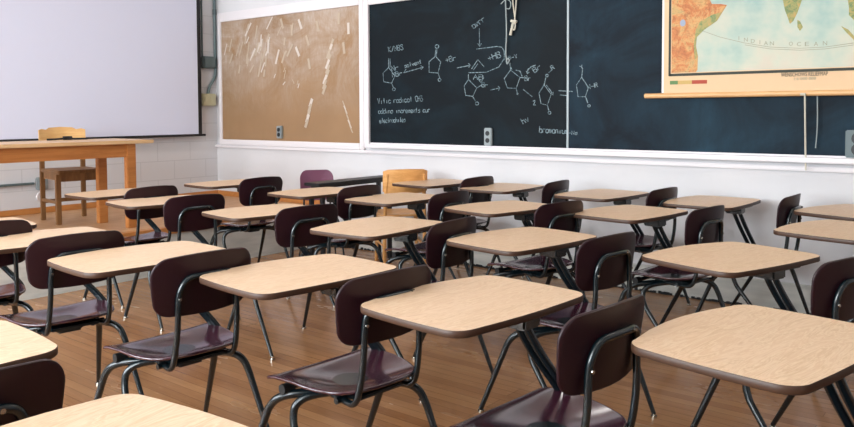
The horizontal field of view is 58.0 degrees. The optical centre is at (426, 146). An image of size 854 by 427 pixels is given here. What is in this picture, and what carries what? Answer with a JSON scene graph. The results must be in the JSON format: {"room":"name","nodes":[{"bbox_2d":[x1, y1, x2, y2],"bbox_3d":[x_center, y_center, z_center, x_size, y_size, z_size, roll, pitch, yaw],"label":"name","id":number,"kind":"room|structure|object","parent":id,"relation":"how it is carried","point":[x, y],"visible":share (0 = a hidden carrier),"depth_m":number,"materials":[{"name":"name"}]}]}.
{"room":"classroom","nodes":[
{"label":"classroom","id":0,"kind":"room"},
{"bbox_2d":[0,0,217,210],"bbox_3d":[-4.982,-0.493,5.630,0.150,3.150,8.110,2,3,39],"label":"wall","id":1,"kind":"structure","parent":0,"point":[176,161],"depth_m":8.20,"materials":[{"name":"white paint"}]},
{"bbox_2d":[0,182,34,186],"bbox_3d":[-4.566,0.398,6.038,0.035,0.020,2.900,2,3,39],"label":"conduit","id":2,"kind":"object","parent":1,"relation":"attached to","point":[30,183],"visible":1,"depth_m":7.04,"materials":[{"name":"grey metal"}]},
{"bbox_2d":[36,177,39,201],"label":"wall outlet","id":3,"kind":"object","parent":1,"relation":"attached to","point":[38,186],"depth_m":7.17,"materials":[{"name":"grey metal"}]},
{"bbox_2d":[45,179,47,189],"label":"wall outlet","id":4,"kind":"object","parent":1,"relation":"attached to","point":[46,180],"depth_m":7.23,"materials":[{"name":"grey metal"}]},
{"bbox_2d":[0,0,205,141],"bbox_3d":[-3.821,-1.021,6.806,0.168,1.969,4.335,2,3,39],"label":"projector screen","id":5,"kind":"object","parent":1,"relation":"attached to","point":[121,69],"visible":0.92,"depth_m":7.54,"materials":[{"name":"white fabric"}]},
{"bbox_2d":[0,190,217,216],"bbox_3d":[-4.583,0.656,6.038,0.020,0.055,7.060,2,3,39],"label":"baseboard","id":6,"kind":"structure","parent":1,"relation":"attached to","point":[17,212],"depth_m":7.32,"materials":[{"name":"orange wood"}]},
{"bbox_2d":[0,196,308,231],"bbox_3d":[-3.922,0.719,5.513,1.710,0.030,7.060,2,3,39],"label":"platform","id":7,"kind":"object","parent":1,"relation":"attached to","point":[116,216],"depth_m":6.78,"materials":[{"name":"brown wood"}]},
{"bbox_2d":[38,127,95,224],"bbox_3d":[-3.107,0.238,6.725,0.490,0.815,0.420,2,4,45],"label":"chair","id":8,"kind":"object","parent":7,"relation":"on","point":[82,173],"visible":0.59,"depth_m":6.71,"materials":[{"name":"brown wood"}]},
{"bbox_2d":[0,138,153,227],"bbox_3d":[-3.200,0.334,5.699,0.630,0.715,2.240,2,3,39],"label":"table","id":9,"kind":"object","parent":7,"relation":"on","point":[99,150],"visible":0.97,"depth_m":6.04,"materials":[{"name":"brown wood"}]},
{"bbox_2d":[47,136,87,140],"bbox_3d":[-2.971,-0.070,6.361,0.036,0.032,0.334,2,3,41],"label":"cable","id":10,"kind":"object","parent":9,"relation":"on","point":[63,137],"visible":1,"depth_m":6.35,"materials":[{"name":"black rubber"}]},
{"bbox_2d":[201,0,202,55],"bbox_3d":[-2.505,-1.601,8.549,0.018,1.195,0.018,-2,3,-29],"label":"conduit","id":11,"kind":"object","parent":1,"relation":"attached to","point":[201,0],"visible":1,"depth_m":8.56,"materials":[{"name":"grey metal"}]},
{"bbox_2d":[201,56,214,68],"bbox_3d":[-2.449,-0.939,8.605,0.078,0.135,0.160,2,3,39],"label":"junction box","id":12,"kind":"object","parent":1,"relation":"attached to","point":[207,62],"visible":0.96,"depth_m":8.56,"materials":[{"name":"grey paint"}]},
{"bbox_2d":[202,94,215,105],"bbox_3d":[-2.453,-0.524,8.625,0.067,0.135,0.185,2,3,39],"label":"outlet box","id":13,"kind":"object","parent":1,"relation":"attached to","point":[207,99],"visible":0.89,"depth_m":8.61,"materials":[{"name":"beige plastic"}]},
{"bbox_2d":[207,0,216,93],"bbox_3d":[-2.427,-1.396,8.640,0.041,1.614,0.147,2,3,35],"label":"conduit","id":14,"kind":"object","parent":1,"relation":"attached to","point":[214,1],"visible":0.99,"depth_m":8.67,"materials":[{"name":"grey metal"}]},
{"bbox_2d":[0,247,853,426],"bbox_3d":[-0.985,1.250,2.615,10.340,0.100,8.360,2,3,39],"label":"floor","id":15,"kind":"structure","parent":0,"point":[454,375],"depth_m":3.86,"materials":[{"name":"brown wood"}]},
{"bbox_2d":[0,217,40,334],"bbox_3d":[-2.282,0.743,3.832,0.633,0.816,0.773,-2,3,-40],"label":"desk","id":16,"kind":"object","parent":15,"relation":"on","point":[10,293],"visible":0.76,"depth_m":3.68,"materials":[{"name":"beige laminate"}]},
{"bbox_2d":[0,320,64,425],"bbox_3d":[-1.147,0.832,1.708,0.633,0.816,0.773,-3,4,-44],"label":"desk","id":17,"kind":"object","parent":15,"relation":"on","point":[32,384],"visible":0.84,"depth_m":1.59,"materials":[{"name":"brown wood"}]},
{"bbox_2d":[0,227,143,394],"bbox_3d":[-1.703,0.756,3.466,0.633,0.816,0.773,-3,3,-42],"label":"desk","id":18,"kind":"object","parent":15,"relation":"on","point":[39,246],"visible":0.72,"depth_m":3.29,"materials":[{"name":"beige laminate"}]},
{"bbox_2d":[64,185,177,308],"bbox_3d":[-2.144,0.668,5.506,0.773,0.816,0.633,2,3,43],"label":"desk","id":19,"kind":"object","parent":15,"relation":"on","point":[147,215],"visible":0.55,"depth_m":5.31,"materials":[{"name":"beige wood"}]},
{"bbox_2d":[0,394,247,426],"bbox_3d":[-0.500,0.854,1.155,0.773,0.816,0.633,2,3,36],"label":"desk","id":20,"kind":"object","parent":15,"relation":"on","point":[121,410],"visible":1,"depth_m":1.45,"materials":[{"name":"brown wood"}]},
{"bbox_2d":[47,241,269,426],"bbox_3d":[-1.052,0.773,3.021,0.633,0.816,0.773,-3,4,-44],"label":"desk","id":21,"kind":"object","parent":15,"relation":"on","point":[176,267],"visible":0.86,"depth_m":2.87,"materials":[{"name":"beige laminate"}]},
{"bbox_2d":[105,194,240,331],"bbox_3d":[-1.651,0.690,4.971,0.633,0.816,0.773,-2,3,-40],"label":"desk","id":22,"kind":"object","parent":15,"relation":"on","point":[181,213],"visible":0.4,"depth_m":4.73,"materials":[{"name":"beige laminate"}]},
{"bbox_2d":[184,176,288,262],"bbox_3d":[-1.533,0.633,6.238,0.633,0.816,0.773,-3,4,-44],"label":"desk","id":23,"kind":"object","parent":15,"relation":"on","point":[252,191],"visible":0.8,"depth_m":6.04,"materials":[{"name":"beige wood"}]},
{"bbox_2d":[202,204,352,360],"bbox_3d":[-0.870,0.711,4.422,0.633,0.816,0.773,-2,3,-39],"label":"desk","id":24,"kind":"object","parent":15,"relation":"on","point":[293,223],"visible":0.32,"depth_m":4.18,"materials":[{"name":"beige laminate"}]},
{"bbox_2d":[199,254,436,426],"bbox_3d":[-0.363,0.785,2.687,0.633,0.816,0.773,-3,3,-42],"label":"desk","id":25,"kind":"object","parent":15,"relation":"on","point":[366,372],"visible":0.89,"depth_m":2.55,"materials":[{"name":"brown wood"}]},
{"bbox_2d":[299,169,344,256],"bbox_3d":[-0.934,0.617,6.782,0.350,0.799,0.399,-1,3,-20],"label":"plastic chair","id":26,"kind":"object","parent":15,"relation":"on","point":[307,175],"visible":0.19,"depth_m":6.92,"materials":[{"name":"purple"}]},
{"bbox_2d":[267,184,383,307],"bbox_3d":[-0.706,0.662,5.506,0.633,0.816,0.773,-3,4,-45],"label":"desk","id":27,"kind":"object","parent":15,"relation":"on","point":[335,195],"visible":0.58,"depth_m":5.32,"materials":[{"name":"beige wood"}]},
{"bbox_2d":[304,175,391,258],"bbox_3d":[-0.643,0.650,6.630,0.180,0.740,0.940,2,3,39],"label":"table","id":28,"kind":"object","parent":15,"relation":"on","point":[377,179],"visible":0.35,"depth_m":6.49,"materials":[{"name":"black paint"}]},
{"bbox_2d":[375,169,426,263],"bbox_3d":[-0.222,0.598,6.641,0.400,0.841,0.482,-1,3,-13],"label":"wooden chair","id":29,"kind":"object","parent":15,"relation":"on","point":[396,175],"visible":0.61,"depth_m":6.44,"materials":[{"name":"orange wood"}]},
{"bbox_2d":[310,216,493,401],"bbox_3d":[-0.140,0.734,3.819,0.773,0.816,0.633,2,3,40],"label":"desk","id":30,"kind":"object","parent":15,"relation":"on","point":[439,254],"visible":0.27,"depth_m":3.69,"materials":[{"name":"beige laminate"}]},
{"bbox_2d":[344,190,468,276],"bbox_3d":[-0.107,0.678,5.076,0.773,0.816,0.633,2,4,44],"label":"desk","id":31,"kind":"object","parent":15,"relation":"on","point":[436,203],"visible":0.41,"depth_m":4.92,"materials":[{"name":"beige wood"}]},
{"bbox_2d":[392,176,504,278],"bbox_3d":[0.153,0.627,6.200,0.633,0.816,0.773,-3,3,-43],"label":"desk","id":32,"kind":"object","parent":15,"relation":"on","point":[448,185],"visible":0.37,"depth_m":6.04,"materials":[{"name":"brown wood"}]},
{"bbox_2d":[360,275,644,426],"bbox_3d":[0.236,0.801,2.264,0.633,0.816,0.773,-2,3,-42],"label":"desk","id":33,"kind":"object","parent":15,"relation":"on","point":[594,352],"visible":0.98,"depth_m":2.19,"materials":[{"name":"brown wood"}]},
{"bbox_2d":[444,200,584,294],"bbox_3d":[0.532,0.699,4.552,0.633,0.816,0.773,-2,3,-36],"label":"desk","id":34,"kind":"object","parent":15,"relation":"on","point":[557,215],"visible":0.7,"depth_m":4.40,"materials":[{"name":"brown wood"}]},
{"bbox_2d":[460,180,574,281],"bbox_3d":[0.679,0.643,5.798,0.773,0.816,0.633,2,3,40],"label":"desk","id":35,"kind":"object","parent":15,"relation":"on","point":[549,190],"visible":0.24,"depth_m":5.67,"materials":[{"name":"brown wood"}]},
{"bbox_2d":[446,227,656,418],"bbox_3d":[0.518,0.750,3.396,0.633,0.816,0.773,-2,3,-39],"label":"desk","id":36,"kind":"object","parent":15,"relation":"on","point":[604,262],"visible":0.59,"depth_m":3.27,"materials":[{"name":"beige laminate"}]},
{"bbox_2d":[554,187,690,305],"bbox_3d":[1.310,0.664,5.273,0.633,0.816,0.773,-2,3,-42],"label":"desk","id":37,"kind":"object","parent":15,"relation":"on","point":[644,244],"visible":0.47,"depth_m":5.18,"materials":[{"name":"brown wood"}]},
{"bbox_2d":[573,205,725,326],"bbox_3d":[1.242,0.707,4.289,0.633,0.816,0.773,-2,3,-40],"label":"desk","id":38,"kind":"object","parent":15,"relation":"on","point":[703,225],"visible":0.7,"depth_m":4.15,"materials":[{"name":"beige laminate"}]},
{"bbox_2d":[663,193,809,314],"bbox_3d":[1.911,0.682,4.806,0.773,0.816,0.633,2,4,44],"label":"desk","id":39,"kind":"object","parent":15,"relation":"on","point":[786,207],"visible":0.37,"depth_m":4.75,"materials":[{"name":"brown wood"}]},
{"bbox_2d":[631,305,853,426],"bbox_3d":[0.933,0.817,1.842,0.633,0.816,0.773,-2,3,-38],"label":"desk","id":40,"kind":"object","parent":15,"relation":"on","point":[773,350],"visible":1,"depth_m":1.87,"materials":[{"name":"brown wood"}]},
{"bbox_2d":[642,242,853,426],"bbox_3d":[1.280,0.768,2.937,0.623,0.815,0.786,-2,3,-34],"label":"desk","id":41,"kind":"object","parent":15,"relation":"on","point":[832,285],"visible":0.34,"depth_m":2.88,"materials":[{"name":"beige laminate"}]},
{"bbox_2d":[773,219,853,391],"bbox_3d":[2.086,0.734,3.609,0.633,0.816,0.773,-2,3,-35],"label":"desk","id":42,"kind":"object","parent":15,"relation":"on","point":[834,231],"visible":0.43,"depth_m":3.65,"materials":[{"name":"beige laminate"}]},
{"bbox_2d":[794,204,853,220],"bbox_3d":[2.512,0.702,4.283,0.633,0.816,0.773,-2,3,-30],"label":"desk","id":43,"kind":"object","parent":15,"relation":"on","point":[845,212],"visible":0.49,"depth_m":4.35,"materials":[{"name":"beige laminate"}]},
{"bbox_2d":[216,0,853,284],"bbox_3d":[1.537,-0.525,5.708,10.240,3.150,0.150,2,3,39],"label":"wall","id":44,"kind":"structure","parent":0,"point":[769,186],"depth_m":5.82,"materials":[{"name":"paint"}]},
{"bbox_2d":[0,223,306,300],"bbox_3d":[-3.219,0.944,4.942,0.016,0.325,7.030,2,3,39],"label":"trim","id":45,"kind":"structure","parent":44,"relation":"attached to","point":[251,241],"depth_m":6.55,"materials":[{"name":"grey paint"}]},
{"bbox_2d":[121,221,228,236],"bbox_3d":[-3.219,0.753,4.953,0.090,0.055,7.060,2,3,39],"label":"trim","id":46,"kind":"structure","parent":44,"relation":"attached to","point":[163,229],"depth_m":6.13,"materials":[{"name":"orange wood"}]},
{"bbox_2d":[218,190,319,203],"bbox_3d":[-1.708,0.546,8.243,1.720,0.055,0.022,2,3,39],"label":"baseboard","id":47,"kind":"structure","parent":44,"relation":"attached to","point":[224,193],"depth_m":8.07,"materials":[{"name":"orange wood"}]},
{"bbox_2d":[218,0,365,149],"bbox_3d":[-1.467,-0.732,7.982,2.240,1.472,0.034,2,3,39],"label":"bulletin board","id":48,"kind":"object","parent":44,"relation":"attached to","point":[298,67],"visible":1,"depth_m":7.90,"materials":[{"name":"brown wood"}]},
{"bbox_2d":[276,126,282,137],"bbox_3d":[-1.542,-0.150,8.054,0.080,0.130,0.034,2,3,39],"label":"wall outlet","id":49,"kind":"object","parent":48,"relation":"attached to","point":[279,129],"visible":1,"depth_m":8.03,"materials":[{"name":"grey metal"}]},
{"bbox_2d":[215,145,853,172],"bbox_3d":[1.482,0.113,5.664,9.940,0.030,0.035,2,3,39],"label":"trim","id":50,"kind":"structure","parent":44,"relation":"attached to","point":[592,160],"depth_m":5.89,"materials":[{"name":"white paint"}]},
{"bbox_2d":[350,247,810,314],"bbox_3d":[2.166,1.064,5.145,8.161,0.020,0.020,2,3,39],"label":"trim","id":51,"kind":"structure","parent":44,"relation":"attached to","point":[361,248],"depth_m":5.53,"materials":[{"name":"black rubber"}]},
{"bbox_2d":[359,236,810,312],"bbox_3d":[2.180,0.979,5.153,8.170,0.190,0.028,2,3,39],"label":"baseboard","id":52,"kind":"structure","parent":44,"relation":"attached to","point":[757,291],"depth_m":5.25,"materials":[{"name":"grey paint"}]},
{"bbox_2d":[363,0,853,163],"bbox_3d":[1.840,-0.626,5.302,6.265,1.430,0.100,2,3,39],"label":"chalkboard","id":53,"kind":"object","parent":44,"relation":"attached to","point":[578,74],"visible":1,"depth_m":6.02,"materials":[{"name":"stone"}]},
{"bbox_2d":[484,128,492,145],"bbox_3d":[0.511,-0.080,6.417,0.075,0.148,0.034,2,3,39],"label":"wall outlet","id":54,"kind":"object","parent":53,"relation":"attached to","point":[488,132],"visible":1,"depth_m":6.40,"materials":[{"name":"grey metal"}]},
{"bbox_2d":[364,143,853,163],"bbox_3d":[1.866,0.061,5.314,6.205,0.045,0.100,2,3,39],"label":"chalk tray","id":55,"kind":"object","parent":53,"relation":"on","point":[828,157],"depth_m":5.56,"materials":[{"name":"white paint"}]},
{"bbox_2d":[845,130,853,157],"bbox_3d":[2.645,-0.015,4.715,0.145,0.170,0.034,2,3,39],"label":"wall outlet","id":56,"kind":"object","parent":53,"relation":"attached to","point":[849,137],"visible":1,"depth_m":4.74,"materials":[{"name":"grey paint"}]},
{"bbox_2d":[644,0,853,169],"bbox_3d":[2.631,-0.811,4.664,2.742,1.935,0.096,2,3,39],"label":"map","id":57,"kind":"object","parent":44,"relation":"hanging from","point":[711,48],"visible":1,"depth_m":5.04,"materials":[{"name":"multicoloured paper"}]},
{"bbox_3d":[0.670,-1.921,6.162,0.210,0.074,0.120,2,3,39],"label":"pulley","id":58,"kind":"object","parent":44,"relation":"attached to","visible":0},
{"bbox_2d":[501,0,510,63],"bbox_3d":[0.640,-1.284,6.240,0.102,1.233,0.011,2,3,39],"label":"pull cord","id":59,"kind":"object","parent":58,"relation":"hanging from","point":[503,0],"visible":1,"depth_m":6.25,"materials":[{"name":"grey fabric"}]},
{"bbox_2d":[509,0,517,34],"bbox_3d":[0.694,-1.397,6.186,0.075,1.002,0.024,2,3,39],"label":"pull cord","id":60,"kind":"object","parent":58,"relation":"hanging from","point":[515,21],"visible":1,"depth_m":6.20,"materials":[{"name":"beige fabric"}]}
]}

